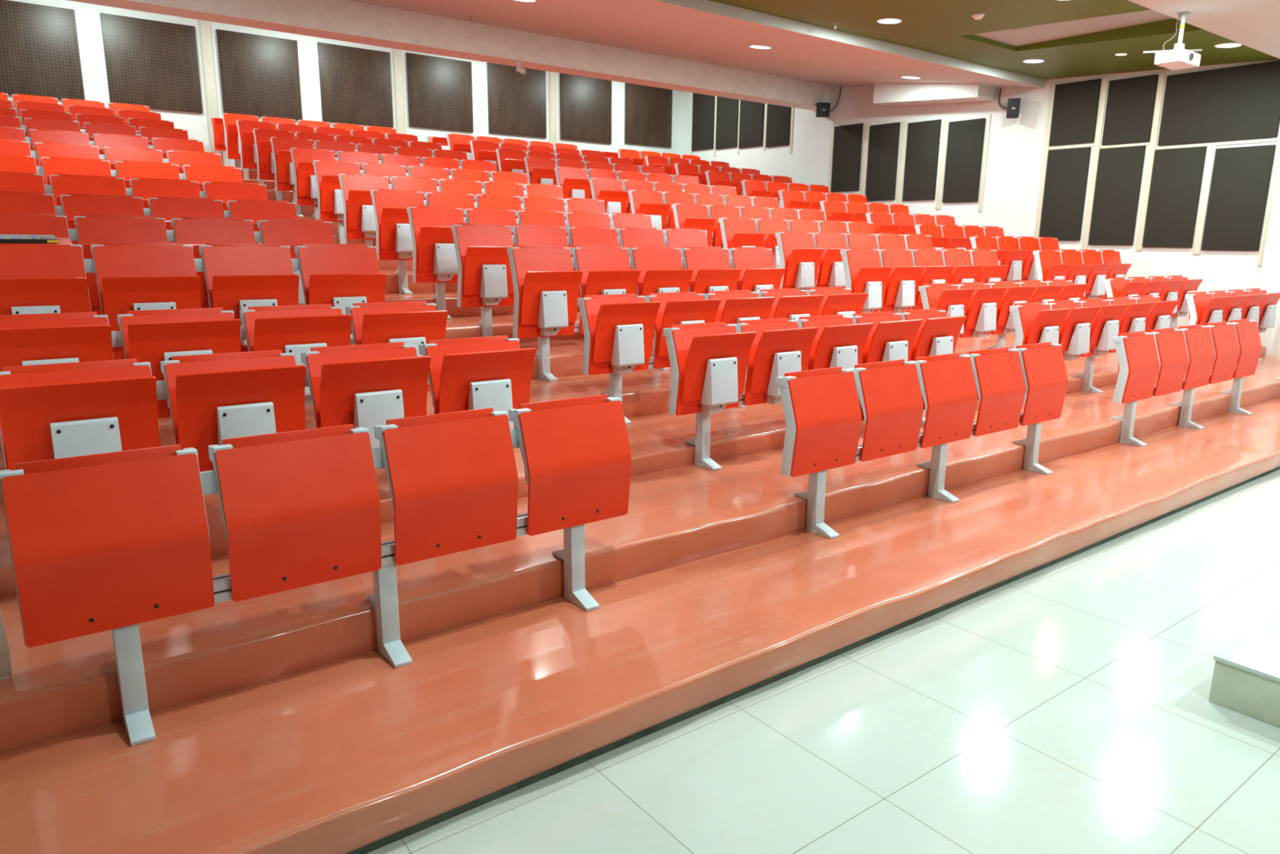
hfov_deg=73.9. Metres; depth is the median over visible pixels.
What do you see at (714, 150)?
trim
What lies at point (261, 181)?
beam
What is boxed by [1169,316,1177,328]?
beam
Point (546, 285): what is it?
seat
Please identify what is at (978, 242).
seat
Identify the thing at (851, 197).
seat
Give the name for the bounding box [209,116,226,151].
seat
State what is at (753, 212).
seat
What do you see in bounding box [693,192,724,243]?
seat
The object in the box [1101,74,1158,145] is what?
acoustic panel
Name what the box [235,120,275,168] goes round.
seat
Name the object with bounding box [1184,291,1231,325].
seat
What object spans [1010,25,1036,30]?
trim
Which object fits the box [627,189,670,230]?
seat
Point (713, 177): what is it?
seat
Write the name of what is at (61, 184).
seat
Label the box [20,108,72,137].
seat
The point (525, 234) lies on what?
seat
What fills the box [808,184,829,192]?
seat
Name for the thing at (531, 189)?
seat
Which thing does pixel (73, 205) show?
seat
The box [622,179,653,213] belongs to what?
seat
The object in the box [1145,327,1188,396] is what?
seat
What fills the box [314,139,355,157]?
seat
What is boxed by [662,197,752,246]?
beam
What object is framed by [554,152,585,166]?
seat
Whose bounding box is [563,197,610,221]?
seat
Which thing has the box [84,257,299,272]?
beam
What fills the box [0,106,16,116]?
seat
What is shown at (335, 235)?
tier
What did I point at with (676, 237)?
seat
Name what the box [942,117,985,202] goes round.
acoustic panel
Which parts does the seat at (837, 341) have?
frame, backrest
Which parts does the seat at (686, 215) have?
frame, backrest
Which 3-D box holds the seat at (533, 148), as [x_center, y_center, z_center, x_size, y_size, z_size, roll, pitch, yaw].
[-1.715,-4.645,15.111,0.503,0.676,0.280,-9,15,-36]
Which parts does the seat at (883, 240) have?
frame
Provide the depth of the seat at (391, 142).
12.58 m
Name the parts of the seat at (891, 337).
frame, backrest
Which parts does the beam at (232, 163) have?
leg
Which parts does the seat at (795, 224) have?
frame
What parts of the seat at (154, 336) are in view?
frame, frame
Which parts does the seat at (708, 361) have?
frame, backrest, frame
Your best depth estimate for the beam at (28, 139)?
8.96 m
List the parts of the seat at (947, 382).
frame, frame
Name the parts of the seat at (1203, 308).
frame, backrest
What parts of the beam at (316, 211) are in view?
leg, rail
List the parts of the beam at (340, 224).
leg, rail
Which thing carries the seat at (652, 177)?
on the beam
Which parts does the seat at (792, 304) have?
frame, backrest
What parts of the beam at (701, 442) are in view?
leg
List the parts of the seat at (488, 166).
backrest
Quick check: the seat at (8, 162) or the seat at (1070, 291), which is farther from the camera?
the seat at (1070, 291)
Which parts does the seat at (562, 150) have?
backrest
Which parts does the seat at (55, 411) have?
frame, frame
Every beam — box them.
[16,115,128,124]
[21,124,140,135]
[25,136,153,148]
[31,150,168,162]
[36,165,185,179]
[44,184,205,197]
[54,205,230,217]
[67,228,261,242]
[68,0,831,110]
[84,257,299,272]
[111,324,351,346]
[156,370,308,399]
[217,150,235,166]
[241,168,248,178]
[256,128,386,184]
[273,137,408,200]
[292,146,434,216]
[312,157,461,219]
[335,169,491,244]
[364,183,525,246]
[395,200,566,293]
[431,217,612,319]
[476,235,666,337]
[535,257,731,381]
[600,356,747,424]
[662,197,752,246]
[684,391,925,471]
[958,330,1065,360]
[1022,350,1110,403]
[1109,368,1252,446]
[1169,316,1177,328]
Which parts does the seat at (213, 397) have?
frame, frame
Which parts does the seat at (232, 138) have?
frame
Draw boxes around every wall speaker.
[815,102,830,117]
[1006,97,1020,118]
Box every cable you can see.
[830,86,841,111]
[998,88,1007,108]
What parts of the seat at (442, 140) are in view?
backrest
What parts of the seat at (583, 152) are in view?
backrest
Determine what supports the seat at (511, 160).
on the beam
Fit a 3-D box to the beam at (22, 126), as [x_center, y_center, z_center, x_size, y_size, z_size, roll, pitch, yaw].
[-6.296,-2.916,9.711,2.102,0.915,0.275,-9,15,-36]
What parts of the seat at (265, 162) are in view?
frame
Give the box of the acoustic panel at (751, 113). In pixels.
[738,99,764,148]
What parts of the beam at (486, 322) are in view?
leg, rail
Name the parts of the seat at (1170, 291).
backrest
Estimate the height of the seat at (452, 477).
0.518 m
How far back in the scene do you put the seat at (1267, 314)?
10.22 m
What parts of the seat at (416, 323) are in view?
frame, frame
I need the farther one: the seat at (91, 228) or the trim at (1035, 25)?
the trim at (1035, 25)
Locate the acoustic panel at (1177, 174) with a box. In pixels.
[1142,146,1206,247]
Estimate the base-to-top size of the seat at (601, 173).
0.676 m
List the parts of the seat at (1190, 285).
backrest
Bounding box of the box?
[873,82,997,106]
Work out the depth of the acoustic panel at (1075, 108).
12.43 m
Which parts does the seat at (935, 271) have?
frame, backrest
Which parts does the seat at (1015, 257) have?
frame, backrest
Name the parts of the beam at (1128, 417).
leg, leg, leg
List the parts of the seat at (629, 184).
frame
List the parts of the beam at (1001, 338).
leg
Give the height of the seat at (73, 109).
0.676 m
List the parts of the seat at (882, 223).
frame, backrest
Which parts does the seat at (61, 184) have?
frame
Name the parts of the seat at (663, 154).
backrest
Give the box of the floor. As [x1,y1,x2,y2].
[366,469,1279,853]
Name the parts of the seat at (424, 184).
frame, backrest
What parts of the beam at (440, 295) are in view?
leg, rail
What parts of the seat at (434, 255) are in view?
frame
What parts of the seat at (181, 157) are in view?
backrest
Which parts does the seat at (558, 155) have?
backrest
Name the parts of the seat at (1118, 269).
backrest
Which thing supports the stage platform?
on the floor
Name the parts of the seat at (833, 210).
frame, backrest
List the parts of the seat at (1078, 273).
backrest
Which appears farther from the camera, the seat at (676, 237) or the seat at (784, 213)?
the seat at (784, 213)
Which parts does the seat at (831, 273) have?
frame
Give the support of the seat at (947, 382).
attached to the support frame at (815, 495)
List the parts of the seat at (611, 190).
frame, backrest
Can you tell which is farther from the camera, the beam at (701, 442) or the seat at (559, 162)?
the seat at (559, 162)
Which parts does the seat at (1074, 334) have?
frame, backrest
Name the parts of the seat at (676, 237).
frame, backrest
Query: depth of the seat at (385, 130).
14.26 m
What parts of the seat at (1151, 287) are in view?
backrest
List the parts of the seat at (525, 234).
frame, backrest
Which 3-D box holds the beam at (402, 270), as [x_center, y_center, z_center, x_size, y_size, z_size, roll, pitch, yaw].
[-1.482,-1.914,9.069,2.650,0.915,0.275,-9,15,-36]
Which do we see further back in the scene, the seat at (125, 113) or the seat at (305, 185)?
the seat at (125, 113)
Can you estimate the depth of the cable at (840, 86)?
15.78 m
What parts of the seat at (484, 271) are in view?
frame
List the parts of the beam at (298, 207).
leg, rail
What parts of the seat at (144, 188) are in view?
frame, backrest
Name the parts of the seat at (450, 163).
backrest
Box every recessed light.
[516,0,537,1]
[748,44,772,48]
[876,17,902,23]
[901,75,921,78]
[1022,58,1044,62]
[1114,53,1127,55]
[1213,42,1242,47]
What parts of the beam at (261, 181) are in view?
leg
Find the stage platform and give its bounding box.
[1208,609,1279,728]
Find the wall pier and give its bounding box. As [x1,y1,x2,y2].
[1257,158,1279,356]
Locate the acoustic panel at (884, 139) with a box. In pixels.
[865,121,900,200]
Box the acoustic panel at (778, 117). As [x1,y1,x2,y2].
[765,103,791,147]
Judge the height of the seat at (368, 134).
0.676 m
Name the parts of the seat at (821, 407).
frame, frame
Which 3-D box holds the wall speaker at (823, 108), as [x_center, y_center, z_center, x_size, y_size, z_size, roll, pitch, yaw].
[3.362,-5.872,15.787,0.237,0.260,0.285,-1,12,-9]
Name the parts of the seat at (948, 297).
frame, backrest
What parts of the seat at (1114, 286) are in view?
frame, backrest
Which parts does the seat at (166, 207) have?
frame, backrest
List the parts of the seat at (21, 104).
backrest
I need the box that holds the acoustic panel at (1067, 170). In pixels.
[1039,146,1091,240]
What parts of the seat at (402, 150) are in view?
backrest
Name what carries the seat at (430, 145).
on the beam at (278, 193)
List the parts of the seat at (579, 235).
frame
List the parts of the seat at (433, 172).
frame, backrest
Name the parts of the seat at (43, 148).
frame, backrest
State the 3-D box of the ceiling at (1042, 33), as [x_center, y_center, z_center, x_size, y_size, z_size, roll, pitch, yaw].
[4.981,-4.513,9.364,1.350,0.050,2.570,-9,15,-36]
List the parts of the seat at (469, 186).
frame, backrest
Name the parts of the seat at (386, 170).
frame, backrest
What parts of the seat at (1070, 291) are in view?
backrest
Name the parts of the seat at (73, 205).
frame, backrest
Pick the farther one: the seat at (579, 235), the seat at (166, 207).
the seat at (579, 235)
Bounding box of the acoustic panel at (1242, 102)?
[1157,60,1279,146]
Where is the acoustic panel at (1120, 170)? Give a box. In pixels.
[1088,145,1146,244]
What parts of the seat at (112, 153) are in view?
backrest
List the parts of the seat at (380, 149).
backrest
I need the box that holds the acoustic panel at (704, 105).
[691,93,715,151]
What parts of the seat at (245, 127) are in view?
frame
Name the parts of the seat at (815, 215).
frame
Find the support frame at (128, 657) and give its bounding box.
[111,428,599,746]
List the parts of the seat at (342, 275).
frame, backrest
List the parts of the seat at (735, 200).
frame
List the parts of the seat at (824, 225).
frame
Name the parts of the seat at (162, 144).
backrest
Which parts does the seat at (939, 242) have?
frame, backrest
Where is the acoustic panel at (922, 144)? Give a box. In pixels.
[902,119,941,200]
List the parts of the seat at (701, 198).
frame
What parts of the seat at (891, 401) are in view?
frame, frame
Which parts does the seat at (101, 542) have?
frame, frame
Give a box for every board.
[0,0,84,100]
[99,13,202,113]
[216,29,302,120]
[317,41,393,127]
[405,52,473,132]
[486,62,546,137]
[560,73,611,143]
[624,82,672,147]
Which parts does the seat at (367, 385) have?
frame, backrest, frame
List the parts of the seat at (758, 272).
frame, backrest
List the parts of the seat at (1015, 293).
backrest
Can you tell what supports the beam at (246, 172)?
on the tier at (270, 184)
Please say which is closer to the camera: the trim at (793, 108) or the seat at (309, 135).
the seat at (309, 135)
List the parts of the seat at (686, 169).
frame, backrest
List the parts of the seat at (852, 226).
frame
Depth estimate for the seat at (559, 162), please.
13.45 m
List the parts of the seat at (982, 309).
backrest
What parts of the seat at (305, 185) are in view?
frame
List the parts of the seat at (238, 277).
frame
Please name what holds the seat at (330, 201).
on the beam at (340, 224)
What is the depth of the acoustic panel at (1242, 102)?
10.97 m
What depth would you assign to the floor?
2.91 m
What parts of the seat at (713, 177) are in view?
frame, backrest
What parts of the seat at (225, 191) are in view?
frame, backrest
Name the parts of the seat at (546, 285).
frame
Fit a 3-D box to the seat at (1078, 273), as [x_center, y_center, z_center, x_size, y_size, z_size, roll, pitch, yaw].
[5.645,-1.969,11.101,0.503,0.676,0.280,-9,15,-36]
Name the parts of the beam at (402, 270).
leg, rail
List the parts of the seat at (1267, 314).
backrest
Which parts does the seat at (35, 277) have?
frame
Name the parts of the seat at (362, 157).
backrest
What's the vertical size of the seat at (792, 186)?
0.676 m
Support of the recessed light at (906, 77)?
in the ceiling at (651, 27)
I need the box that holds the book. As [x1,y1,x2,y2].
[0,234,58,243]
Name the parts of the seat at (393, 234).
frame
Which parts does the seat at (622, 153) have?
backrest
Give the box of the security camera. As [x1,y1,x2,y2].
[515,62,527,75]
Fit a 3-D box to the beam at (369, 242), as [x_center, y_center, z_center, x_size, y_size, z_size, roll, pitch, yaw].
[-2.024,-2.263,9.726,2.650,0.915,0.275,-9,15,-36]
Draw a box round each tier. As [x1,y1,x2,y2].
[0,324,1183,505]
[0,346,1266,597]
[0,355,1279,753]
[0,397,1279,853]
[241,170,275,180]
[242,178,275,190]
[266,190,293,202]
[297,216,337,233]
[300,204,314,216]
[333,233,712,246]
[377,259,413,270]
[379,270,817,293]
[384,282,884,317]
[444,300,883,342]
[519,337,584,378]
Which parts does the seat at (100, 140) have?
backrest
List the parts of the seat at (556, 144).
backrest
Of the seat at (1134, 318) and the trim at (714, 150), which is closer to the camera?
the seat at (1134, 318)
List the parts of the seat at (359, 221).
frame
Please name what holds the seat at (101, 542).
attached to the support frame at (128, 657)
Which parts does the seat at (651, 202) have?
frame, backrest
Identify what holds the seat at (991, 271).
on the beam
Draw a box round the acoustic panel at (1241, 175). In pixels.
[1200,144,1275,250]
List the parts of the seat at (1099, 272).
backrest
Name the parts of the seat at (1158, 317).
backrest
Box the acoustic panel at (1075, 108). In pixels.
[1048,78,1101,146]
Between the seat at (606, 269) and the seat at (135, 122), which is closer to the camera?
the seat at (606, 269)
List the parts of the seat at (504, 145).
backrest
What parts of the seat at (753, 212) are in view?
frame, backrest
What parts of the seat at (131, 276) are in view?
frame, frame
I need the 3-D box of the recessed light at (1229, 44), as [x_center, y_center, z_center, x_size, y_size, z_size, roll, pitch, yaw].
[6.760,-4.387,9.788,0.272,0.022,0.272,-7,14,-31]
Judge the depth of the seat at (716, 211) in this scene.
10.78 m
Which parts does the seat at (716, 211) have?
frame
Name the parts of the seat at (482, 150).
frame, backrest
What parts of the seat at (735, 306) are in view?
frame, backrest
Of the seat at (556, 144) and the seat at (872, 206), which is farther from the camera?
the seat at (556, 144)
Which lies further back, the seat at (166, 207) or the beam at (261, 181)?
the beam at (261, 181)
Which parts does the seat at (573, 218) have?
frame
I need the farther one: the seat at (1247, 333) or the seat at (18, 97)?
the seat at (18, 97)
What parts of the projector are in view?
mount arm, ceiling plate, mount arm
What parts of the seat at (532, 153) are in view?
backrest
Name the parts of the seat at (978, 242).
frame, backrest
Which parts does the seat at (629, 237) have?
frame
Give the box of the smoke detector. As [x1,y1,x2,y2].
[972,13,984,19]
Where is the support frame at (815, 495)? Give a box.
[794,382,1052,538]
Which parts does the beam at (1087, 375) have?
leg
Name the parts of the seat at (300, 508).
frame, frame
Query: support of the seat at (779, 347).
on the beam at (701, 442)
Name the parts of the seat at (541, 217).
frame, backrest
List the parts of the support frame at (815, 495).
plate, leg, plate, leg, leg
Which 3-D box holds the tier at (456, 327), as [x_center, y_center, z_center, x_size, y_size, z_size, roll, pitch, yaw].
[0.904,-1.224,9.440,13.112,0.186,0.916,-9,15,-36]
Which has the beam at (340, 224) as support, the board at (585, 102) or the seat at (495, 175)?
the seat at (495, 175)
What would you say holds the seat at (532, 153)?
on the beam
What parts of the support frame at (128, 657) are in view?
leg, rail, plate, leg, plate, leg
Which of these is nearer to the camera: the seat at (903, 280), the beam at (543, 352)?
the beam at (543, 352)
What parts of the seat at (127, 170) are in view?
frame, backrest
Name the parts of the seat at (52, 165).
frame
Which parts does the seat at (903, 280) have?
frame, backrest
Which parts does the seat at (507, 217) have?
frame, backrest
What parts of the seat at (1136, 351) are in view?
frame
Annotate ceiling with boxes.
[349,0,1038,87]
[709,0,1279,79]
[973,9,1172,46]
[1128,0,1279,58]
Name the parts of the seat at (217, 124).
frame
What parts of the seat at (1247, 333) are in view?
frame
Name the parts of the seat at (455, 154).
backrest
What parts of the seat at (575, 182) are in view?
frame, backrest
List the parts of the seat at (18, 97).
backrest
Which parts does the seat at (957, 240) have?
backrest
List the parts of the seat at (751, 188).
frame, backrest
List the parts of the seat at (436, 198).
frame, backrest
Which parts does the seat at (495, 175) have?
frame, backrest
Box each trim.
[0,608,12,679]
[199,19,222,160]
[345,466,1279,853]
[393,48,404,133]
[549,71,556,143]
[651,0,1045,88]
[690,93,693,155]
[713,96,716,155]
[737,99,740,153]
[763,103,767,151]
[789,107,794,153]
[828,120,835,192]
[860,122,870,195]
[895,120,907,204]
[935,119,948,209]
[977,113,991,211]
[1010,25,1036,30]
[1034,83,1055,237]
[1048,143,1094,150]
[1081,75,1108,249]
[1100,142,1150,148]
[1135,68,1165,250]
[1155,137,1277,149]
[1191,145,1216,253]
[1257,128,1279,266]
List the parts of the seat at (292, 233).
frame, backrest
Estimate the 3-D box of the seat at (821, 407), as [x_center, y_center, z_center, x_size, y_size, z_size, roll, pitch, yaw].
[0.936,-0.036,4.447,0.503,0.518,0.158,-9,15,-36]
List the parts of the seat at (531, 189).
frame, backrest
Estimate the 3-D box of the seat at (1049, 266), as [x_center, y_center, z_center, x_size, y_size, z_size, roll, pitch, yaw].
[5.208,-1.903,10.778,0.503,0.676,0.280,-9,15,-36]
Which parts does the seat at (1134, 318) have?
backrest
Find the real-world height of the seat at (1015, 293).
0.518 m
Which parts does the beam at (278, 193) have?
leg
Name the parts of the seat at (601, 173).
frame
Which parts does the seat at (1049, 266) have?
frame, backrest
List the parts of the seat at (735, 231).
frame, backrest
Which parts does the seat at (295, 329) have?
frame, backrest, frame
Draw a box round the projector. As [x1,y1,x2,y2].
[1142,10,1202,70]
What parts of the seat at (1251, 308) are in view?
backrest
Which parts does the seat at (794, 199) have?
frame, backrest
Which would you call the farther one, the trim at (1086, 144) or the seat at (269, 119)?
the seat at (269, 119)
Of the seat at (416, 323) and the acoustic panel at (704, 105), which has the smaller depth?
the seat at (416, 323)
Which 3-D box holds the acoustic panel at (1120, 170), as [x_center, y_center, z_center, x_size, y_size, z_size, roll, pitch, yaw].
[6.791,-3.282,12.138,0.035,1.345,0.610,-9,15,-36]
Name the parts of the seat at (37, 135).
frame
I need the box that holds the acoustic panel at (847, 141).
[831,123,863,191]
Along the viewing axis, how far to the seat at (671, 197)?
11.44 m
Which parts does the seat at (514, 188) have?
frame, backrest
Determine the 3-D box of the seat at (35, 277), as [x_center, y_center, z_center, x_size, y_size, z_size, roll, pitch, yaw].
[-3.297,-0.673,4.630,0.503,0.697,0.526,-9,15,-36]
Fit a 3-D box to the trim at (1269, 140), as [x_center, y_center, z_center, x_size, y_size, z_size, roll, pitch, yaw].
[7.494,-3.695,11.124,0.014,0.040,1.410,-9,15,-36]
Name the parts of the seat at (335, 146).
backrest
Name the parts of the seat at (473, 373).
frame, frame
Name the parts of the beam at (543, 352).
leg, rail, leg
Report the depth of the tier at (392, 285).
8.62 m
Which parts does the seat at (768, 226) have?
frame, backrest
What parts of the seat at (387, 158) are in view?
backrest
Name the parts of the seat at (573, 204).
frame, backrest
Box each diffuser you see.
[750,45,769,48]
[902,76,919,78]
[1023,59,1043,62]
[1215,44,1239,47]
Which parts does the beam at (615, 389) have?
leg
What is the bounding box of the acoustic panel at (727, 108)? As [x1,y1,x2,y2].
[715,96,738,149]
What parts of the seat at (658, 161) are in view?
frame, backrest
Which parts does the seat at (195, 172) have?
frame, backrest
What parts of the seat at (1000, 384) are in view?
frame, frame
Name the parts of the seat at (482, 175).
frame, backrest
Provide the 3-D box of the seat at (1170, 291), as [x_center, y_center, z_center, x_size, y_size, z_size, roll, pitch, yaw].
[6.586,-1.631,10.714,0.503,0.518,0.279,-9,15,-36]
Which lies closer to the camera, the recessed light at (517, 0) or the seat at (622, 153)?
the recessed light at (517, 0)
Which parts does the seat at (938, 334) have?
frame, backrest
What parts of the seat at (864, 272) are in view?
frame, backrest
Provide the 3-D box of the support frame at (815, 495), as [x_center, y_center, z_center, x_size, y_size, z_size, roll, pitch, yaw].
[1.817,0.050,5.127,2.650,0.772,0.275,-9,15,-36]
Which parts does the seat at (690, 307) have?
frame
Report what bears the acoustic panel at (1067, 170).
attached to the wall at (1015, 147)
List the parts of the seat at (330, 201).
frame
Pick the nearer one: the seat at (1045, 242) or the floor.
the floor
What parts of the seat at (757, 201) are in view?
frame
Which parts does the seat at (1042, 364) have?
frame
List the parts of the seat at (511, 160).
frame, backrest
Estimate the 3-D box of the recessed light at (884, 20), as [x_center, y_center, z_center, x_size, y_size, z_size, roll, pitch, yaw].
[2.731,-4.447,9.327,0.272,0.022,0.272,-7,14,-31]
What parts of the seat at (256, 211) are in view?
frame, backrest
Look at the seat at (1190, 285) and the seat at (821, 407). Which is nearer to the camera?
the seat at (821, 407)
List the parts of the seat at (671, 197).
frame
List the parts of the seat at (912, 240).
frame, backrest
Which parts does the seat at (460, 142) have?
frame, backrest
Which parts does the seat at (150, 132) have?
backrest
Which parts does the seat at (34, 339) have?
backrest, frame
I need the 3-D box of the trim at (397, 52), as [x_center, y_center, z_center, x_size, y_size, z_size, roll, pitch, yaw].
[-4.370,-5.874,15.499,0.140,2.500,0.030,-9,15,-36]
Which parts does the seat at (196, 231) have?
frame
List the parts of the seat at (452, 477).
frame, frame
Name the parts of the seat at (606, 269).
frame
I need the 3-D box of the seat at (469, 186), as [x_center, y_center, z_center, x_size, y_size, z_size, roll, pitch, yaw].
[-1.995,-2.461,9.646,0.503,0.676,0.280,-9,15,-36]
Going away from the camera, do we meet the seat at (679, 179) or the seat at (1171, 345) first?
the seat at (1171, 345)
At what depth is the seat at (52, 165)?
7.45 m
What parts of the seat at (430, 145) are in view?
backrest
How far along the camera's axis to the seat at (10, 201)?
5.90 m
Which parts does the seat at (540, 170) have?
frame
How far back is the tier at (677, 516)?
3.59 m
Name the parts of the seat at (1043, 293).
backrest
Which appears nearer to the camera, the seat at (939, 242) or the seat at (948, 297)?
the seat at (948, 297)
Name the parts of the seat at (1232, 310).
backrest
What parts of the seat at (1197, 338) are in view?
frame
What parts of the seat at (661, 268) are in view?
frame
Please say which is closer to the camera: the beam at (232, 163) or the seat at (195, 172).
the seat at (195, 172)
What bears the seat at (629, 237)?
on the beam at (486, 322)
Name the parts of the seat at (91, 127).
backrest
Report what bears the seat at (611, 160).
on the beam
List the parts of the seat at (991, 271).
frame, backrest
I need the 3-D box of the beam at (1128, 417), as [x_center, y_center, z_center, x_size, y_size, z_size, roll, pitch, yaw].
[4.706,-0.383,7.266,2.650,0.772,0.275,-9,15,-36]
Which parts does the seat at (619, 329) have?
frame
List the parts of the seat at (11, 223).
frame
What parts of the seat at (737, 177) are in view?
backrest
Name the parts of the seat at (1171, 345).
frame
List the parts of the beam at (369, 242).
leg, rail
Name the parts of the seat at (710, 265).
frame, backrest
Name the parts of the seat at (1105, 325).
backrest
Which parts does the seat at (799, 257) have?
frame, backrest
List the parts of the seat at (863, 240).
frame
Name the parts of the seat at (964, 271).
frame, backrest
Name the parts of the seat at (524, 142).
backrest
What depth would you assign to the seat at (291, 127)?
12.59 m
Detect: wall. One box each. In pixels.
[8,0,680,171]
[679,59,1279,325]
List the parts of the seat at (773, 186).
backrest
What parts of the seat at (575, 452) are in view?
frame, frame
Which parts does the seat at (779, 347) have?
frame, backrest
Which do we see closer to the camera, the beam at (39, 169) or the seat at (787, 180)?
the beam at (39, 169)
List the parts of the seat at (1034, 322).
frame, backrest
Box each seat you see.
[0,92,8,100]
[0,98,12,108]
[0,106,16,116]
[0,115,21,128]
[0,125,26,141]
[0,138,31,155]
[0,153,37,173]
[0,170,45,191]
[0,190,55,213]
[0,212,69,238]
[0,237,91,315]
[0,311,114,371]
[0,358,161,470]
[0,444,214,647]
[12,93,57,115]
[15,100,65,124]
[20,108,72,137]
[24,116,80,150]
[29,128,89,165]
[35,141,99,184]
[40,155,111,185]
[49,173,126,205]
[60,192,144,244]
[61,97,105,111]
[67,105,114,120]
[74,213,168,315]
[75,113,124,129]
[83,121,136,141]
[90,241,201,359]
[92,133,149,155]
[102,145,163,169]
[107,102,149,115]
[114,160,180,188]
[116,109,161,124]
[116,307,240,418]
[127,117,174,133]
[129,177,199,208]
[138,125,188,145]
[147,195,224,242]
[151,137,204,158]
[160,349,306,471]
[165,149,222,173]
[170,216,255,308]
[182,164,243,191]
[198,242,299,351]
[202,180,267,210]
[208,423,382,601]
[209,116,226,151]
[222,112,258,159]
[226,199,297,243]
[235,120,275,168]
[239,303,351,406]
[253,128,293,179]
[257,217,334,305]
[260,115,295,128]
[270,136,313,191]
[276,123,313,137]
[289,146,335,205]
[293,243,386,345]
[294,131,333,146]
[297,119,330,132]
[300,342,431,448]
[312,159,360,221]
[314,126,350,140]
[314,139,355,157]
[331,122,364,135]
[334,134,371,149]
[336,150,379,169]
[338,173,389,239]
[345,300,448,391]
[351,129,385,143]
[355,142,394,160]
[360,162,406,183]
[364,125,396,137]
[370,188,424,259]
[372,137,407,152]
[373,407,518,565]
[379,153,420,173]
[385,132,417,146]
[389,175,437,199]
[395,146,431,163]
[406,165,449,186]
[406,205,464,282]
[408,140,441,155]
[418,335,536,429]
[420,156,459,175]
[423,191,475,217]
[426,135,448,150]
[431,148,467,165]
[436,177,482,201]
[446,133,474,159]
[448,168,489,188]
[451,222,514,307]
[458,159,495,177]
[463,207,516,244]
[470,139,499,170]
[473,193,521,218]
[474,135,502,147]
[481,180,524,204]
[488,170,527,191]
[495,147,527,177]
[498,142,527,155]
[502,137,528,150]
[506,244,582,337]
[508,394,631,536]
[511,224,575,257]
[515,208,570,246]
[520,195,565,220]
[522,182,565,205]
[524,155,556,184]
[525,150,555,164]
[526,145,555,158]
[527,140,553,147]
[552,142,580,154]
[553,146,582,159]
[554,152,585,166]
[554,165,591,199]
[555,158,585,168]
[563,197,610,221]
[564,210,617,271]
[565,225,626,297]
[570,245,640,333]
[577,293,660,374]
[579,149,608,161]
[582,155,608,163]
[584,160,613,198]
[586,168,622,198]
[589,177,628,214]
[595,150,617,158]
[608,157,633,164]
[608,212,652,245]
[612,163,639,172]
[616,170,645,213]
[616,226,673,295]
[617,148,644,170]
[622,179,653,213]
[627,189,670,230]
[627,245,693,296]
[639,150,660,165]
[639,164,665,173]
[644,155,673,174]
[644,172,672,187]
[644,291,720,368]
[653,181,682,227]
[660,152,680,161]
[662,191,694,227]
[662,227,708,291]
[662,321,756,415]
[667,156,689,175]
[671,174,698,184]
[671,202,715,246]
[674,162,703,184]
[680,154,700,159]
[680,246,741,293]
[681,182,710,194]
[688,159,710,165]
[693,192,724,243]
[697,164,719,185]
[704,289,775,324]
[705,169,735,186]
[706,204,740,248]
[709,160,729,167]
[709,184,737,195]
[718,216,764,268]
[719,166,740,173]
[723,194,752,207]
[728,172,751,195]
[728,246,785,292]
[735,317,818,405]
[738,205,769,233]
[739,168,759,173]
[741,179,772,197]
[751,173,772,182]
[751,195,778,208]
[755,217,788,267]
[758,288,823,319]
[765,181,787,207]
[768,207,798,220]
[771,175,792,183]
[775,231,824,289]
[776,366,862,477]
[777,189,810,208]
[786,182,808,191]
[786,218,818,232]
[796,208,825,221]
[797,314,873,370]
[803,191,826,210]
[807,286,868,316]
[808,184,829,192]
[813,231,847,288]
[817,219,847,233]
[819,200,853,222]
[825,192,847,201]
[840,247,892,312]
[844,200,868,222]
[844,231,877,248]
[845,193,866,203]
[846,221,874,234]
[847,359,924,462]
[848,311,923,364]
[865,211,900,234]
[866,202,888,213]
[875,232,911,288]
[879,248,924,313]
[888,204,909,213]
[891,213,916,235]
[901,308,967,360]
[903,233,941,249]
[908,352,977,448]
[911,248,955,310]
[913,213,935,225]
[914,223,951,248]
[918,283,975,333]
[933,214,955,225]
[940,224,970,249]
[941,248,982,284]
[957,281,1007,337]
[962,225,984,249]
[962,346,1025,436]
[968,248,1009,284]
[969,235,1008,265]
[982,226,1004,236]
[988,280,1036,334]
[995,235,1029,282]
[1009,302,1071,348]
[1010,342,1067,426]
[1017,236,1039,280]
[1017,280,1063,303]
[1032,248,1072,281]
[1037,236,1059,250]
[1045,279,1088,301]
[1048,299,1101,360]
[1057,248,1093,296]
[1078,297,1129,356]
[1079,249,1112,299]
[1098,249,1132,299]
[1102,277,1146,297]
[1106,296,1155,352]
[1111,330,1159,403]
[1128,276,1166,296]
[1133,294,1179,332]
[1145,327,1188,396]
[1148,275,1185,313]
[1167,275,1203,316]
[1174,324,1215,390]
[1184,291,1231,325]
[1201,320,1239,384]
[1208,290,1249,322]
[1225,288,1267,325]
[1226,318,1262,378]
[1245,288,1279,333]
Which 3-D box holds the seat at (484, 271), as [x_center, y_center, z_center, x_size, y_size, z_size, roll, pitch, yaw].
[-1.259,-1.339,7.055,0.503,0.676,0.280,-9,15,-36]
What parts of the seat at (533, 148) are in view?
backrest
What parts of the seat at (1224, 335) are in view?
frame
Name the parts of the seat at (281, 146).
frame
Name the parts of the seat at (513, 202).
frame, backrest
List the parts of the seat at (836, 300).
frame, backrest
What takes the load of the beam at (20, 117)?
on the tier at (306, 210)
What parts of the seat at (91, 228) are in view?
frame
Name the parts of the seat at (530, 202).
frame, backrest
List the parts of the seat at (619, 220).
frame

